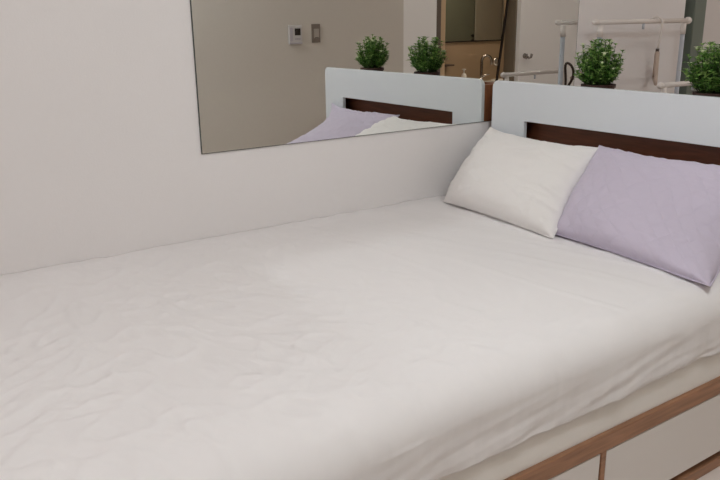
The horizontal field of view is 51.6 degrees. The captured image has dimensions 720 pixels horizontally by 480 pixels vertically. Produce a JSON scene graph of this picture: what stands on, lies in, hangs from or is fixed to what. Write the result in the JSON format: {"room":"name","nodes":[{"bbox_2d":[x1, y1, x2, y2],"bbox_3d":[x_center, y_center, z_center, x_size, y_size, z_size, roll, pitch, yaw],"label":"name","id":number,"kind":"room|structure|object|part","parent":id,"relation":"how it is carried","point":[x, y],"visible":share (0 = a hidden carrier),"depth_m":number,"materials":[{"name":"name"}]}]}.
{"room":"bedroom","nodes":[
{"label":"bedroom","id":0,"kind":"room"},
{"bbox_2d":[0,0,719,274],"bbox_3d":[0.511,-0.854,3.021,7.500,2.480,0.100,-12,20,-33],"label":"wall","id":1,"kind":"structure","parent":0,"point":[101,156],"depth_m":2.28,"materials":[{"name":"white paint"}]},
{"bbox_2d":[190,0,578,153],"bbox_3d":[0.216,-0.822,2.752,1.773,0.825,0.005,-12,20,-33],"label":"wall mirror","id":2,"kind":"object","parent":1,"relation":"attached to","point":[268,73],"visible":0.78,"depth_m":2.65,"materials":[{"name":"grey mirror"}]},
{"bbox_2d":[679,0,706,94],"bbox_3d":[1.659,-1.089,3.764,0.096,2.480,0.118,-12,20,-33],"label":"trim","id":3,"kind":"structure","parent":1,"relation":"attached to","point":[695,9],"depth_m":3.73,"materials":[{"name":"grey"}]},
{"bbox_2d":[697,466,719,479],"bbox_3d":[1.931,0.695,2.258,8.486,0.100,3.804,-12,20,-33],"label":"floor","id":4,"kind":"structure","parent":0,"point":[714,474],"depth_m":2.16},
{"bbox_2d":[491,80,719,479],"bbox_3d":[0.085,0.163,2.126,2.361,1.045,1.221,-12,20,-33],"label":"bed","id":5,"kind":"object","parent":4,"relation":"on","point":[678,438],"visible":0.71,"depth_m":2.30,"materials":[{"name":"white wood"}]},
{"bbox_3d":[0.309,0.674,1.679,0.669,0.199,0.022,-12,20,-33],"label":"drawer","id":6,"kind":"part","parent":5,"relation":"part of","materials":[{"name":"white wood"}]},
{"bbox_2d":[437,353,719,479],"bbox_3d":[-0.006,0.270,2.109,2.141,0.331,1.224,-12,20,-33],"label":"mattress","id":7,"kind":"object","parent":5,"relation":"on","point":[536,449],"visible":0.03,"depth_m":1.79,"materials":[{"name":"white fabric"}]},
{"bbox_2d":[0,195,719,479],"bbox_3d":[0.002,0.238,2.083,2.157,0.310,1.301,-12,20,-33],"label":"sheet","id":8,"kind":"object","parent":7,"relation":"on","point":[432,338],"visible":0.86,"depth_m":1.66,"materials":[{"name":"white fabric"}]},
{"bbox_2d":[444,127,598,238],"bbox_3d":[0.568,-0.229,2.681,0.379,0.257,0.659,-12,20,-33],"label":"pillow","id":9,"kind":"object","parent":8,"relation":"on","point":[527,183],"visible":0.93,"depth_m":2.56,"materials":[{"name":"white fabric"}]},
{"bbox_2d":[556,145,719,286],"bbox_3d":[0.875,-0.110,2.270,0.389,0.256,0.678,-12,20,-33],"label":"pillow","id":10,"kind":"object","parent":8,"relation":"on","point":[660,213],"visible":1,"depth_m":2.20,"materials":[{"name":"purple fabric"}]},
{"bbox_2d":[574,39,624,88],"bbox_3d":[0.856,-0.607,2.656,0.192,0.216,0.195,-12,20,-33],"label":"potted plant","id":11,"kind":"object","parent":5,"relation":"on","point":[599,74],"visible":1,"depth_m":2.62,"materials":[{"name":"green plant"}]},
{"bbox_3d":[0.856,-0.532,2.681,0.121,0.058,0.121,-12,20,-33],"label":"pot","id":12,"kind":"part","parent":11,"relation":"part of","materials":[{"name":"brown"}]},
{"bbox_3d":[0.891,-0.015,2.657,0.018,1.025,1.212,-12,20,-33],"label":"headboard","id":13,"kind":"part","parent":5,"relation":"part of","materials":[{"name":"white wood"}]},
{"bbox_3d":[0.340,0.545,1.665,2.148,0.048,0.030,-12,20,-33],"label":"rail","id":14,"kind":"part","parent":5,"relation":"part of","materials":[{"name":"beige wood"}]},
{"bbox_3d":[0.888,0.554,2.060,0.690,0.199,0.022,-12,20,-33],"label":"drawer","id":15,"kind":"part","parent":5,"relation":"part of","materials":[{"name":"white wood"}]},
{"bbox_2d":[680,41,719,96],"bbox_3d":[1.097,-0.512,2.311,0.196,0.223,0.195,-12,20,-33],"label":"potted plant","id":16,"kind":"object","parent":5,"relation":"on","point":[706,77],"visible":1,"depth_m":2.30,"materials":[{"name":"green plant"}]},
{"bbox_3d":[1.103,-0.434,2.335,0.121,0.058,0.121,-12,20,-33],"label":"pot","id":17,"kind":"part","parent":16,"relation":"part of","materials":[{"name":"brown"}]},
{"bbox_2d":[592,17,691,93],"bbox_3d":[1.314,-0.368,3.460,0.702,1.278,0.260,-12,20,-33],"label":"clothes rack","id":18,"kind":"object","parent":4,"relation":"on","point":[687,20],"visible":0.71,"depth_m":3.40,"materials":[{"name":"white plastic"}]},
{"bbox_3d":[1.270,-0.978,3.331,0.646,0.021,0.021,-12,20,-33],"label":"rail","id":19,"kind":"part","parent":18,"relation":"part of","materials":[{"name":"white plastic"}]},
{"bbox_2d":[651,16,662,85],"bbox_3d":[1.345,-0.870,3.408,0.056,0.297,0.408,4,17,17],"label":"clothes hanger","id":20,"kind":"object","parent":18,"relation":"hanging from","point":[657,53],"visible":0.97,"depth_m":3.36,"materials":[{"name":"white plastic"}]},
{"bbox_3d":[1.529,-0.423,3.674,0.021,1.216,0.021,-12,20,-33],"label":"post","id":21,"kind":"part","parent":18,"relation":"part of","materials":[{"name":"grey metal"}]},
{"bbox_2d":[657,81,693,92],"bbox_3d":[1.382,-0.169,3.220,0.467,1.030,0.260,-12,20,-33],"label":"rack","id":22,"kind":"object","parent":4,"relation":"on","point":[663,86],"visible":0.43,"depth_m":2.99,"materials":[{"name":"white plastic"}]},
{"bbox_3d":[1.375,-0.650,3.079,0.439,0.021,0.021,-12,20,-33],"label":"rail","id":23,"kind":"part","parent":22,"relation":"part of","materials":[{"name":"white plastic"}]}
]}

